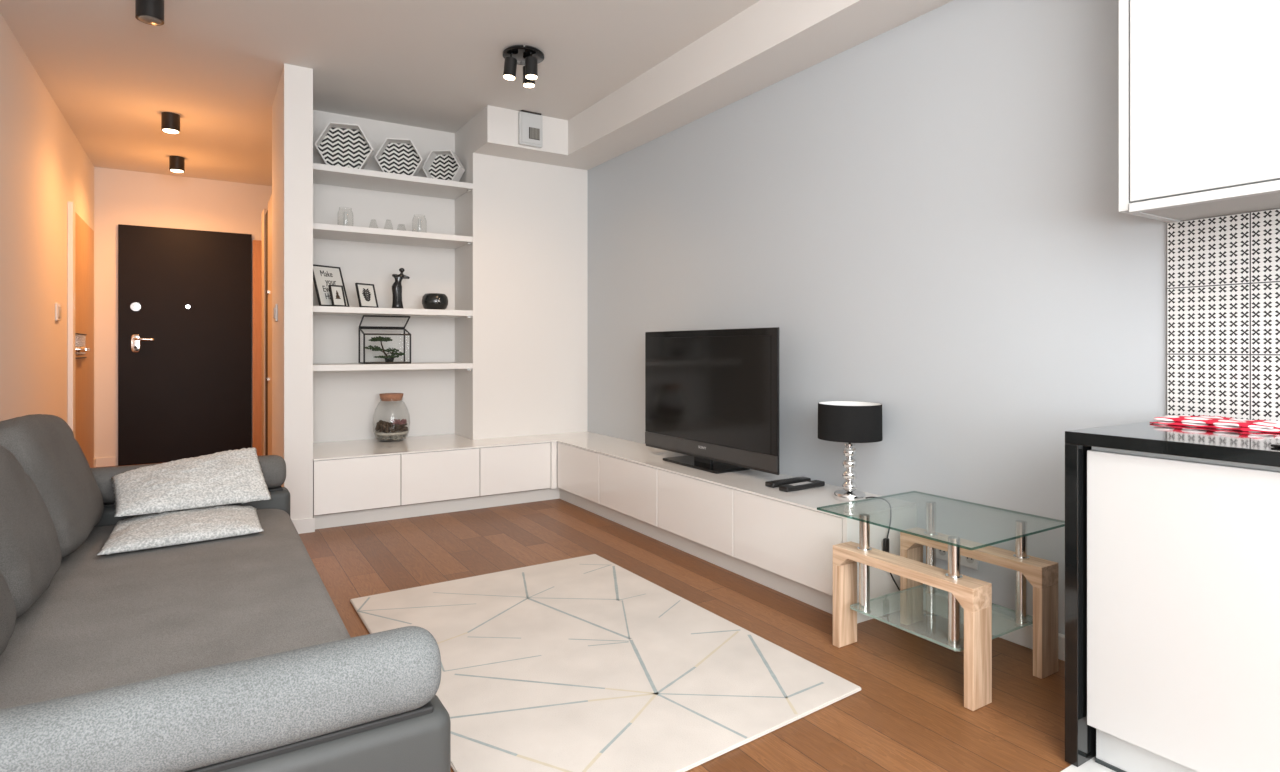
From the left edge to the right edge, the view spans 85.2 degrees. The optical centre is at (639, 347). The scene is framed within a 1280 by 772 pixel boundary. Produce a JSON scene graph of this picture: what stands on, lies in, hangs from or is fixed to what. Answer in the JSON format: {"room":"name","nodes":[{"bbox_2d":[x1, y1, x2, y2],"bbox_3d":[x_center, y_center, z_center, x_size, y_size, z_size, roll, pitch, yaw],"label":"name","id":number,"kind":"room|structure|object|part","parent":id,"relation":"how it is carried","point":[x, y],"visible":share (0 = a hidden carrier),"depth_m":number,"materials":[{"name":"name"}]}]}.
{"room":"living room","nodes":[
{"label":"living room","id":0,"kind":"room"},
{"bbox_2d":[0,13,93,423],"bbox_3d":[-2.135,-0.260,1.837,0.100,2.520,9.580,0,0,-32],"label":"wall","id":1,"kind":"structure","parent":0,"point":[44,166],"depth_m":3.76,"materials":[{"name":"white paint"}]},
{"bbox_2d":[55,303,60,320],"bbox_3d":[-3.648,-0.225,4.364,0.016,0.110,0.130,0,0,-32],"label":"light switch","id":2,"kind":"object","parent":1,"relation":"attached to","point":[57,305],"visible":1,"depth_m":4.32,"materials":[{"name":"white plastic"}]},
{"bbox_2d":[68,201,93,467],"bbox_3d":[-4.155,0.005,5.221,0.065,1.990,1.200,0,0,-32],"label":"door","id":3,"kind":"structure","parent":1,"relation":"in","point":[80,235],"depth_m":5.11,"materials":[{"name":"brown wood"}]},
{"bbox_3d":[-3.878,0.005,4.745,0.030,1.990,0.100,0,0,-32],"label":"casing","id":4,"kind":"part","parent":3,"relation":"part of","materials":[{"name":"white wood"}]},
{"bbox_3d":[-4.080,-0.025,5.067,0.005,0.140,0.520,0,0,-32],"label":"lock plate","id":5,"kind":"part","parent":3,"relation":"part of","materials":[{"name":"silver metal"}]},
{"bbox_3d":[-4.050,0.010,5.069,0.048,0.040,0.210,0,0,-32],"label":"handle","id":6,"kind":"part","parent":3,"relation":"part of","materials":[{"name":"silver metal"}]},
{"bbox_2d":[94,167,271,465],"bbox_3d":[-4.012,-0.260,6.255,1.405,2.520,0.100,0,0,-32],"label":"wall","id":7,"kind":"structure","parent":0,"point":[124,197],"depth_m":5.95,"materials":[{"name":"white paint"}]},
{"bbox_2d":[96,457,115,466],"bbox_3d":[-4.511,0.963,5.876,0.133,0.075,0.012,0,0,-32],"label":"baseboard","id":8,"kind":"structure","parent":7,"relation":"attached to","point":[107,461],"depth_m":5.87,"materials":[{"name":"white wood"}]},
{"bbox_2d":[118,224,251,465],"bbox_3d":[-3.995,-0.025,6.144,0.990,2.050,0.101,0,0,-32],"label":"door","id":9,"kind":"structure","parent":7,"relation":"in","point":[185,295],"depth_m":6.13,"materials":[{"name":"black wood"}]},
{"bbox_3d":[-4.319,-0.040,5.956,0.066,0.154,0.016,0,0,-32],"label":"handle plate","id":10,"kind":"part","parent":9,"relation":"part of","materials":[{"name":"silver metal"}]},
{"bbox_3d":[-4.251,-0.075,5.959,0.146,0.027,0.059,0,0,-32],"label":"handle","id":11,"kind":"part","parent":9,"relation":"part of","materials":[{"name":"silver metal"}]},
{"bbox_2d":[252,240,261,455],"bbox_3d":[-3.560,0.000,6.465,0.076,2.000,0.019,0,0,-32],"label":"oak panel","id":12,"kind":"object","parent":7,"relation":"attached to","point":[256,244],"visible":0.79,"depth_m":6.46,"materials":[{"name":"brown wood"}]},
{"bbox_2d":[272,63,312,519],"bbox_3d":[-2.051,-0.260,4.088,0.140,2.520,0.793,0,0,-32],"label":"wall partition","id":13,"kind":"structure","parent":0,"point":[292,107],"depth_m":3.76,"materials":[{"name":"white paint"}]},
{"bbox_2d":[273,304,277,321],"bbox_3d":[-2.137,-0.205,4.077,0.017,0.100,0.100,0,0,-32],"label":"light switch","id":14,"kind":"object","parent":13,"relation":"attached to","point":[275,309],"visible":1,"depth_m":4.04,"materials":[{"name":"white plastic"}]},
{"bbox_2d":[292,518,314,533],"bbox_3d":[-2.052,0.963,4.086,0.160,0.075,0.815,0,0,-32],"label":"baseboard","id":15,"kind":"structure","parent":13,"relation":"attached to","point":[307,525],"depth_m":3.76,"materials":[{"name":"white"}]},
{"bbox_2d":[0,0,759,185],"bbox_3d":[-0.763,-1.560,2.696,3.337,0.080,9.580,0,0,-32],"label":"ceiling","id":16,"kind":"structure","parent":0,"point":[217,65],"depth_m":3.68,"materials":[{"name":"white paint"}]},
{"bbox_2d":[135,0,163,25],"bbox_3d":[-2.111,-1.464,2.996,0.102,0.113,0.102,0,0,-32],"label":"ceiling spotlight","id":17,"kind":"object","parent":16,"relation":"in","point":[151,12],"visible":1,"depth_m":2.97,"materials":[{"name":"black metal"}]},
{"bbox_3d":[-2.111,-1.417,2.996,0.086,0.021,0.086,0,0,-32],"label":"bulb","id":18,"kind":"part","parent":17,"relation":"part of","materials":[{"name":"grey glass"}]},
{"bbox_2d":[161,112,179,133],"bbox_3d":[-3.055,-1.464,4.529,0.102,0.113,0.102,0,0,-32],"label":"ceiling spotlight","id":19,"kind":"object","parent":16,"relation":"in","point":[170,122],"visible":1,"depth_m":4.49,"materials":[{"name":"black plastic"}]},
{"bbox_3d":[-3.055,-1.417,4.529,0.086,0.021,0.086,0,0,-32],"label":"bulb","id":20,"kind":"part","parent":19,"relation":"part of","materials":[{"name":"white glass"}]},
{"bbox_2d":[169,156,184,172],"bbox_3d":[-3.692,-1.464,5.546,0.102,0.113,0.102,0,0,-32],"label":"ceiling spotlight","id":21,"kind":"object","parent":16,"relation":"in","point":[176,163],"visible":1,"depth_m":5.51,"materials":[{"name":"black plastic"}]},
{"bbox_2d":[503,44,543,87],"bbox_3d":[-0.597,-1.447,3.578,0.213,0.145,0.223,0,0,-32],"label":"spotlight","id":22,"kind":"object","parent":16,"relation":"attached to","point":[529,56],"visible":1,"depth_m":3.53,"materials":[{"name":"black metal"}]},
{"bbox_3d":[-0.666,-1.382,3.547,0.057,0.016,0.056,0,0,-32],"label":"bulb","id":23,"kind":"part","parent":22,"relation":"part of","materials":[{"name":"white glass"}]},
{"bbox_3d":[-0.600,-1.508,3.582,0.212,0.024,0.212,0,0,-32],"label":"ceiling plate","id":24,"kind":"part","parent":22,"relation":"part of","materials":[{"name":"black metal"}]},
{"bbox_3d":[-0.583,-1.382,3.652,0.056,0.011,0.056,0,0,-32],"label":"bulb","id":25,"kind":"part","parent":22,"relation":"part of","materials":[{"name":"white glass"}]},
{"bbox_3d":[-0.552,-1.382,3.541,0.056,0.012,0.056,0,0,-32],"label":"bulb","id":26,"kind":"part","parent":22,"relation":"part of","materials":[{"name":"white glass"}]},
{"bbox_2d":[473,0,952,169],"bbox_3d":[0.976,-1.404,2.071,0.852,0.232,6.475,0,0,-32],"label":"ceiling beam","id":27,"kind":"structure","parent":16,"relation":"attached to","point":[769,42],"depth_m":3.44,"materials":[{"name":"white paint"}]},
{"bbox_2d":[518,110,541,147],"bbox_3d":[-0.703,-1.411,4.483,0.160,0.216,0.044,0,0,-32],"label":"ventilation grille","id":28,"kind":"object","parent":27,"relation":"attached to","point":[529,123],"visible":1,"depth_m":4.46,"materials":[{"name":"grey plastic"}]},
{"bbox_2d":[313,110,454,442],"bbox_3d":[-1.354,-0.260,4.945,1.952,2.520,0.080,0,0,-32],"label":"wall","id":29,"kind":"structure","parent":0,"point":[345,403],"depth_m":4.67,"materials":[{"name":"white paint"}]},
{"bbox_2d":[313,163,472,199],"bbox_3d":[-1.631,-1.062,4.491,0.998,0.048,0.394,0,0,-32],"label":"wall shelf","id":30,"kind":"object","parent":29,"relation":"attached to","point":[324,174],"visible":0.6,"depth_m":4.44,"materials":[{"name":"white paint"}]},
{"bbox_2d":[314,122,373,168],"bbox_3d":[-1.823,-1.230,4.293,0.332,0.288,0.095,0,0,-19],"label":"wall box","id":31,"kind":"object","parent":30,"relation":"on","point":[339,144],"visible":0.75,"depth_m":4.32,"materials":[{"name":"white paint"}]},
{"bbox_2d":[375,138,423,175],"bbox_3d":[-1.553,-1.213,4.495,0.294,0.255,0.095,0,0,-12],"label":"wall box","id":32,"kind":"object","parent":30,"relation":"on","point":[395,155],"visible":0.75,"depth_m":4.52,"materials":[{"name":"white paint"}]},
{"bbox_2d":[422,150,464,181],"bbox_3d":[-1.315,-1.199,4.660,0.262,0.227,0.095,0,0,6],"label":"wall box","id":33,"kind":"object","parent":30,"relation":"on","point":[440,164],"visible":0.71,"depth_m":4.69,"materials":[{"name":"white paint"}]},
{"bbox_2d":[313,223,472,248],"bbox_3d":[-1.631,-0.711,4.491,0.998,0.048,0.394,0,0,-32],"label":"wall shelf","id":34,"kind":"object","parent":29,"relation":"attached to","point":[320,231],"visible":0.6,"depth_m":4.41,"materials":[{"name":"white paint"}]},
{"bbox_2d":[339,208,351,225],"bbox_3d":[-1.808,-0.798,4.271,0.090,0.123,0.090,0,0,-32],"label":"glass jar","id":35,"kind":"object","parent":34,"relation":"on","point":[345,221],"visible":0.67,"depth_m":4.26,"materials":[{"name":"grey"}]},
{"bbox_2d":[343,212,347,225],"bbox_3d":[-1.808,-0.788,4.271,0.026,0.094,0.026,0,0,-32],"label":"candle","id":36,"kind":"object","parent":35,"relation":"on","point":[345,222],"depth_m":4.26,"materials":[{"name":"grey wax"}]},
{"bbox_2d":[412,214,426,232],"bbox_3d":[-1.429,-0.798,4.508,0.090,0.123,0.090,0,0,-32],"label":"glass jar","id":37,"kind":"object","parent":34,"relation":"on","point":[419,220],"visible":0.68,"depth_m":4.50,"materials":[{"name":"grey"}]},
{"bbox_2d":[417,219,420,231],"bbox_3d":[-1.429,-0.788,4.508,0.026,0.094,0.026,0,0,-32],"label":"candle","id":38,"kind":"object","parent":37,"relation":"on","point":[419,220],"depth_m":4.50,"materials":[{"name":"grey wax"}]},
{"bbox_2d":[313,306,472,317],"bbox_3d":[-1.631,-0.224,4.491,0.998,0.048,0.394,0,0,-32],"label":"wall shelf","id":39,"kind":"object","parent":29,"relation":"attached to","point":[317,310],"visible":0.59,"depth_m":4.37,"materials":[{"name":"white paint"}]},
{"bbox_2d":[313,264,349,306],"bbox_3d":[-1.898,-0.377,4.258,0.110,0.259,0.195,0,0,33],"label":"picture frame","id":40,"kind":"object","parent":39,"relation":"on","point":[323,276],"visible":0.83,"depth_m":4.24,"materials":[{"name":"black plastic"}]},
{"bbox_2d":[328,285,346,306],"bbox_3d":[-1.829,-0.314,4.206,0.052,0.133,0.088,0,0,33],"label":"picture frame","id":41,"kind":"object","parent":39,"relation":"on","point":[337,295],"visible":0.97,"depth_m":4.20,"materials":[{"name":"black plastic"}]},
{"bbox_2d":[331,286,344,304],"bbox_3d":[-1.831,-0.314,4.207,0.041,0.116,0.072,0,0,33],"label":"print","id":42,"kind":"object","parent":41,"relation":"attached to","point":[337,292],"depth_m":4.21,"materials":[{"name":"white paper"}]},
{"bbox_2d":[355,283,378,307],"bbox_3d":[-1.702,-0.325,4.336,0.059,0.155,0.127,0,0,33],"label":"picture frame","id":43,"kind":"object","parent":39,"relation":"on","point":[366,294],"visible":0.97,"depth_m":4.33,"materials":[{"name":"black plastic"}]},
{"bbox_2d":[392,268,409,307],"bbox_3d":[-1.543,-0.382,4.481,0.112,0.268,0.064,0,0,-23],"label":"figurine","id":44,"kind":"object","parent":39,"relation":"on","point":[397,286],"visible":0.98,"depth_m":4.46,"materials":[{"name":"black ceramic"}]},
{"bbox_2d":[422,293,447,309],"bbox_3d":[-1.356,-0.303,4.602,0.168,0.111,0.168,0,0,-32],"label":"vase","id":45,"kind":"object","parent":39,"relation":"on","point":[439,301],"visible":0.91,"depth_m":4.54,"materials":[{"name":"black ceramic"}]},
{"bbox_2d":[313,362,472,370],"bbox_3d":[-1.631,0.124,4.491,0.998,0.048,0.394,0,0,-32],"label":"wall shelf","id":46,"kind":"object","parent":29,"relation":"attached to","point":[423,365],"visible":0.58,"depth_m":4.33,"materials":[{"name":"white paint"}]},
{"bbox_2d":[358,315,410,363],"bbox_3d":[-1.633,-0.053,4.452,0.290,0.305,0.170,0,0,-32],"label":"glass terrarium","id":47,"kind":"object","parent":46,"relation":"on","point":[363,316],"visible":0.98,"depth_m":4.44,"materials":[{"name":"black metal"}]},
{"bbox_3d":[-1.638,-0.167,4.460,0.290,0.076,0.150,0,0,-32],"label":"lid","id":48,"kind":"part","parent":47,"relation":"part of","materials":[{"name":"clear glass"}]},
{"bbox_2d":[365,336,404,361],"bbox_3d":[-1.633,0.009,4.451,0.248,0.172,0.101,0,0,-32],"label":"bonsai","id":49,"kind":"object","parent":46,"relation":"on","point":[388,358],"visible":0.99,"depth_m":4.44,"materials":[{"name":"green plant"}]},
{"bbox_2d":[384,358,393,361],"bbox_3d":[-1.610,0.079,4.466,0.060,0.034,0.060,0,0,-32],"label":"pot","id":50,"kind":"object","parent":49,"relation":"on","point":[386,359],"depth_m":4.44,"materials":[{"name":"black ceramic"}]},
{"bbox_2d":[455,118,587,439],"bbox_3d":[-0.846,-0.260,4.982,0.852,2.520,0.395,0,0,-32],"label":"wall","id":51,"kind":"structure","parent":0,"point":[523,274],"depth_m":4.79,"materials":[{"name":"white paint"}]},
{"bbox_2d":[96,455,1115,771],"bbox_3d":[-0.763,1.038,2.696,3.337,0.084,9.580,0,0,-32],"label":"floor","id":52,"kind":"structure","parent":0,"point":[909,713],"depth_m":2.35,"materials":[{"name":"brown wood"}]},
{"bbox_2d":[0,414,450,771],"bbox_3d":[-1.392,0.608,1.827,1.129,0.784,2.298,0,0,-32],"label":"sofa","id":53,"kind":"object","parent":52,"relation":"on","point":[229,654],"visible":0.98,"depth_m":1.46,"materials":[{"name":"grey fabric"}]},
{"bbox_2d":[0,571,15,655],"bbox_3d":[-1.386,0.464,1.280,0.308,0.435,0.522,0,0,-32],"label":"cushion","id":54,"kind":"object","parent":53,"relation":"on","point":[7,605],"depth_m":1.47,"materials":[{"name":"grey fabric"}]},
{"bbox_2d":[0,445,60,618],"bbox_3d":[-1.658,0.461,1.724,0.308,0.438,0.526,0,0,-32],"label":"cushion","id":55,"kind":"object","parent":53,"relation":"on","point":[30,551],"depth_m":1.75,"materials":[{"name":"grey fabric"}]},
{"bbox_2d":[0,414,103,557],"bbox_3d":[-1.966,0.450,2.257,0.319,0.468,0.699,0,0,-32],"label":"cushion","id":56,"kind":"object","parent":53,"relation":"on","point":[47,450],"depth_m":2.17,"materials":[{"name":"grey fabric"}]},
{"bbox_3d":[-1.345,0.762,1.846,0.918,0.196,2.034,0,0,-32],"label":"seat","id":57,"kind":"part","parent":53,"relation":"part of","materials":[{"name":"grey fabric"}]},
{"bbox_2d":[97,505,263,554],"bbox_3d":[-1.608,0.624,2.463,0.474,0.072,0.395,0,0,-32],"label":"throw pillow","id":58,"kind":"object","parent":53,"relation":"on","point":[169,528],"visible":1,"depth_m":2.39,"materials":[{"name":"fabric"}]},
{"bbox_2d":[110,447,270,516],"bbox_3d":[-1.714,0.502,2.663,0.489,0.177,0.305,0,0,-39],"label":"throw pillow","id":59,"kind":"object","parent":58,"relation":"on","point":[230,476],"visible":1,"depth_m":2.61,"materials":[{"name":"fabric"}]},
{"bbox_3d":[-1.977,0.787,2.727,1.082,0.366,0.120,0,0,-32],"label":"arm panel","id":60,"kind":"part","parent":53,"relation":"part of","materials":[{"name":"grey fabric"}]},
{"bbox_3d":[-0.816,0.787,0.911,1.124,0.366,0.114,0,0,-32],"label":"arm panel","id":61,"kind":"part","parent":53,"relation":"part of","materials":[{"name":"grey"}]},
{"bbox_2d":[262,195,271,455],"bbox_3d":[-2.743,-0.085,5.291,0.147,2.170,1.880,0,0,-32],"label":"wardrobe","id":62,"kind":"object","parent":52,"relation":"on","point":[266,216],"visible":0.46,"depth_m":5.64,"materials":[{"name":"beige wood"}]},
{"bbox_3d":[-3.216,-0.085,5.950,0.020,2.170,0.260,0,0,-32],"label":"door","id":63,"kind":"part","parent":62,"relation":"part of","materials":[{"name":"beige"}]},
{"bbox_3d":[-3.031,-0.060,5.665,0.008,2.120,0.420,0,0,-32],"label":"dark panel","id":64,"kind":"part","parent":62,"relation":"part of","materials":[{"name":"grey"}]},
{"bbox_3d":[-2.694,-0.080,5.115,0.020,2.120,0.830,0,0,-32],"label":"door","id":65,"kind":"part","parent":62,"relation":"part of","materials":[{"name":"beige wood"}]},
{"bbox_2d":[313,454,400,515],"bbox_3d":[-1.665,0.767,4.042,0.460,0.303,0.320,0,0,-32],"label":"base cabinet","id":66,"kind":"object","parent":52,"relation":"on","point":[344,485],"visible":0.96,"depth_m":3.90,"materials":[{"name":"white wood"}]},
{"bbox_2d":[400,448,479,505],"bbox_3d":[-1.269,0.767,4.290,0.470,0.303,0.320,0,0,-32],"label":"base cabinet","id":67,"kind":"object","parent":52,"relation":"on","point":[435,476],"visible":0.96,"depth_m":4.15,"materials":[{"name":"white wood"}]},
{"bbox_2d":[479,442,556,496],"bbox_3d":[-0.849,0.767,4.553,0.518,0.304,0.320,0,0,-32],"label":"base cabinet","id":68,"kind":"object","parent":52,"relation":"on","point":[524,467],"depth_m":4.41,"materials":[{"name":"white wood"}]},
{"bbox_3d":[-0.645,0.767,4.678,0.038,0.304,0.315,0,0,-32],"label":"corner filler","id":69,"kind":"part","parent":68,"relation":"part of","materials":[{"name":"white laminate"}]},
{"bbox_2d":[313,487,832,613],"bbox_3d":[-0.510,0.961,3.199,1.510,0.079,2.475,0,0,-32],"label":"plinth","id":70,"kind":"object","parent":52,"relation":"on","point":[818,599],"visible":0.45,"depth_m":3.90,"materials":[{"name":"white"}]},
{"bbox_2d":[557,442,598,503],"bbox_3d":[-0.224,0.767,4.414,0.394,0.304,0.567,0,0,-32],"label":"base cabinet","id":71,"kind":"object","parent":52,"relation":"on","point":[577,468],"visible":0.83,"depth_m":4.29,"materials":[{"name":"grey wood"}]},
{"bbox_2d":[350,554,860,771],"bbox_3d":[-0.233,0.994,2.361,1.141,0.011,1.650,0,0,-32],"label":"area rug","id":72,"kind":"object","parent":52,"relation":"on","point":[587,663],"visible":0.98,"depth_m":2.11,"materials":[{"name":"white fabric"}]},
{"bbox_2d":[599,453,656,526],"bbox_3d":[0.090,0.767,3.912,0.394,0.304,0.614,0,0,-32],"label":"base cabinet","id":73,"kind":"object","parent":52,"relation":"on","point":[626,487],"visible":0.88,"depth_m":3.79,"materials":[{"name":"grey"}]},
{"bbox_2d":[657,469,732,556],"bbox_3d":[0.413,0.767,3.396,0.394,0.304,0.599,0,0,-32],"label":"base cabinet","id":74,"kind":"object","parent":52,"relation":"on","point":[699,511],"visible":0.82,"depth_m":3.27,"materials":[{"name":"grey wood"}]},
{"bbox_2d":[733,489,916,622],"bbox_3d":[0.741,0.807,2.870,0.396,0.386,0.636,0,0,-32],"label":"base cabinet","id":75,"kind":"object","parent":52,"relation":"on","point":[793,542],"depth_m":2.67,"materials":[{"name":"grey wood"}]},
{"bbox_2d":[313,432,916,518],"bbox_3d":[-0.539,0.609,3.550,1.849,0.008,3.146,0,0,-32],"label":"cabinet top","id":76,"kind":"structure","parent":75,"relation":"on","point":[751,481],"depth_m":3.95,"materials":[{"name":"white paint"}]},
{"bbox_2d":[372,393,409,441],"bbox_3d":[-1.626,0.452,4.551,0.234,0.306,0.234,0,0,-32],"label":"jar","id":77,"kind":"object","parent":76,"relation":"on","point":[396,429],"visible":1,"depth_m":4.50,"materials":[{"name":"clear glass"}]},
{"bbox_3d":[-1.626,0.321,4.551,0.148,0.044,0.148,0,0,-32],"label":"cork lid","id":78,"kind":"part","parent":77,"relation":"part of","materials":[{"name":"brown wood"}]},
{"bbox_2d":[391,419,406,424],"bbox_3d":[-1.578,0.484,4.557,0.100,0.038,0.096,0,0,-32],"label":"plant","id":79,"kind":"object","parent":77,"relation":"in","point":[394,422],"depth_m":4.53,"materials":[{"name":"red plant"}]},
{"bbox_2d":[645,327,778,474],"bbox_3d":[0.359,0.256,3.564,0.230,0.696,1.091,0,0,-32],"label":"television","id":80,"kind":"object","parent":76,"relation":"on","point":[712,396],"visible":1,"depth_m":3.45,"materials":[{"name":"black plastic"}]},
{"bbox_2d":[765,477,810,487],"bbox_3d":[0.656,0.593,3.079,0.230,0.023,0.052,0,0,-32],"label":"remote control","id":81,"kind":"object","parent":76,"relation":"on","point":[775,483],"visible":1,"depth_m":3.05,"materials":[{"name":"black plastic"}]},
{"bbox_2d":[779,480,824,491],"bbox_3d":[0.699,0.593,2.995,0.238,0.023,0.050,0,0,-35],"label":"remote control","id":82,"kind":"object","parent":76,"relation":"on","point":[814,483],"visible":1,"depth_m":2.97,"materials":[{"name":"black plastic"}]},
{"bbox_2d":[818,401,938,616],"bbox_3d":[0.930,0.611,2.731,0.325,0.775,0.456,0,0,-32],"label":"table lamp","id":83,"kind":"object","parent":76,"relation":"on","point":[850,423],"depth_m":2.71,"materials":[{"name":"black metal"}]},
{"bbox_3d":[0.844,0.482,2.799,0.058,0.194,0.058,0,0,-32],"label":"stem","id":84,"kind":"part","parent":83,"relation":"part of","materials":[{"name":"clear glass"}]},
{"bbox_3d":[0.844,0.294,2.799,0.250,0.142,0.250,0,0,-32],"label":"lamp shade","id":85,"kind":"part","parent":83,"relation":"part of","materials":[{"name":"black fabric"}]},
{"bbox_2d":[883,538,888,552],"bbox_3d":[0.912,0.737,2.577,0.024,0.063,0.015,0,0,-32],"label":"switch","id":86,"kind":"object","parent":83,"relation":"attached to","point":[886,540],"depth_m":2.57,"materials":[{"name":"black plastic"}]},
{"bbox_3d":[1.001,0.791,2.664,0.211,0.415,0.187,0,0,-3],"label":"power cord","id":87,"kind":"part","parent":83,"relation":"part of","materials":[{"name":"black plastic"}]},
{"bbox_3d":[0.905,0.807,2.609,0.396,0.386,0.020,0,0,-32],"label":"end panel","id":88,"kind":"part","parent":75,"relation":"part of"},
{"bbox_2d":[817,491,1064,710],"bbox_3d":[0.966,0.769,2.255,0.520,0.459,0.562,0,0,-32],"label":"glass side table","id":89,"kind":"object","parent":52,"relation":"on","point":[974,595],"visible":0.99,"depth_m":2.14,"materials":[{"name":"brown wood"}]},
{"bbox_3d":[0.693,0.863,2.352,0.090,0.272,0.028,0,0,-32],"label":"leg","id":90,"kind":"part","parent":89,"relation":"part of","materials":[{"name":"brown wood"}]},
{"bbox_3d":[0.992,0.863,2.539,0.095,0.272,0.028,0,0,-32],"label":"leg","id":91,"kind":"part","parent":89,"relation":"part of","materials":[{"name":"brown wood"}]},
{"bbox_3d":[0.819,0.695,2.150,0.090,0.064,0.505,0,0,-32],"label":"arch frame","id":92,"kind":"part","parent":89,"relation":"part of","materials":[{"name":"brown wood"}]},
{"bbox_3d":[0.966,0.543,2.255,0.520,0.007,0.562,0,0,-32],"label":"glass","id":93,"kind":"part","parent":89,"relation":"part of","materials":[{"name":"clear glass"}]},
{"bbox_3d":[0.946,0.863,1.948,0.090,0.272,0.028,0,0,-32],"label":"leg","id":94,"kind":"part","parent":89,"relation":"part of","materials":[{"name":"brown wood"}]},
{"bbox_3d":[1.118,0.695,2.337,0.095,0.064,0.505,0,0,-32],"label":"arch frame","id":95,"kind":"part","parent":89,"relation":"part of","materials":[{"name":"brown wood"}]},
{"bbox_3d":[1.245,0.863,2.135,0.095,0.272,0.028,0,0,-32],"label":"leg","id":96,"kind":"part","parent":89,"relation":"part of","materials":[{"name":"brown wood"}]},
{"bbox_2d":[1087,446,1279,771],"bbox_3d":[2.044,0.616,0.623,0.574,0.761,2.788,0,0,-32],"label":"base cabinet","id":97,"kind":"object","parent":52,"relation":"on","point":[1183,553],"visible":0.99,"depth_m":1.49,"materials":[{"name":"white"}]},
{"bbox_2d":[1065,420,1279,766],"bbox_3d":[2.025,0.598,0.635,0.595,0.796,2.828,0,0,-32],"label":"countertop","id":98,"kind":"structure","parent":97,"relation":"on","point":[1248,447],"depth_m":1.66,"materials":[{"name":"black stone"}]},
{"bbox_3d":[1.271,0.613,1.813,0.566,0.766,0.030,0,0,-32],"label":"panel","id":99,"kind":"part","parent":98,"relation":"part of","materials":[{"name":"black stone"}]},
{"bbox_2d":[1150,415,1279,432],"bbox_3d":[1.484,0.188,1.767,0.169,0.022,0.278,0,0,-32],"label":"folded towel","id":100,"kind":"object","parent":98,"relation":"on","point":[1217,422],"visible":1,"depth_m":1.74,"materials":[{"name":"red fabric"}]},
{"bbox_2d":[1271,443,1279,447],"bbox_3d":[1.629,0.197,1.264,0.458,0.006,0.615,0,0,-32],"label":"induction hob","id":101,"kind":"object","parent":98,"relation":"in","point":[1275,444],"visible":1,"depth_m":1.40,"materials":[{"name":"black glass"}]},
{"bbox_2d":[588,0,1167,634],"bbox_3d":[1.353,-0.260,2.366,0.100,2.520,6.775,0,0,-32],"label":"wall","id":102,"kind":"structure","parent":0,"point":[929,224],"depth_m":2.68,"materials":[{"name":"grey paint"}]},
{"bbox_2d":[936,549,978,569],"bbox_3d":[1.163,0.760,2.564,0.012,0.070,0.177,0,0,-32],"label":"wall socket","id":103,"kind":"object","parent":102,"relation":"attached to","point":[968,562],"visible":0.44,"depth_m":2.53,"materials":[{"name":"grey plastic"}]},
{"bbox_2d":[938,549,945,554],"bbox_3d":[1.132,0.760,2.604,0.002,0.032,0.032,0,0,-32],"label":"outlet","id":104,"kind":"object","parent":103,"relation":"attached to","point":[940,552],"depth_m":2.61,"materials":[{"name":"white plastic"}]},
{"bbox_2d":[966,557,973,562],"bbox_3d":[1.190,0.760,2.511,0.002,0.032,0.032,0,0,-32],"label":"outlet","id":105,"kind":"object","parent":103,"relation":"attached to","point":[968,560],"depth_m":2.51,"materials":[{"name":"white plastic"}]},
{"bbox_2d":[923,588,1064,660],"bbox_3d":[1.286,0.963,2.354,0.026,0.075,0.903,0,0,-32],"label":"baseboard","id":106,"kind":"structure","parent":102,"relation":"attached to","point":[1003,626],"depth_m":2.39,"materials":[{"name":"white"}]},
{"bbox_2d":[1119,0,1279,222],"bbox_3d":[2.138,-0.818,0.708,0.324,0.934,2.831,0,0,-32],"label":"upper cabinet","id":107,"kind":"object","parent":102,"relation":"attached to","point":[1199,80],"visible":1,"depth_m":1.69,"materials":[{"name":"white"}]},
{"bbox_3d":[1.396,-0.821,1.899,0.318,0.928,0.023,0,0,-32],"label":"panel","id":108,"kind":"part","parent":107,"relation":"part of","materials":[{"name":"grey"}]},
{"bbox_3d":[2.020,-0.362,0.618,0.029,0.023,2.804,0,0,-32],"label":"rail","id":109,"kind":"part","parent":107,"relation":"part of","materials":[{"name":"grey"}]},
{"bbox_2d":[1167,208,1279,420],"bbox_3d":[2.281,-0.080,0.779,0.010,0.558,2.881,0,0,-32],"label":"tiles","id":110,"kind":"structure","parent":102,"relation":"attached to","point":[1223,272],"depth_m":1.89,"materials":[{"name":"white tile"}]}
]}

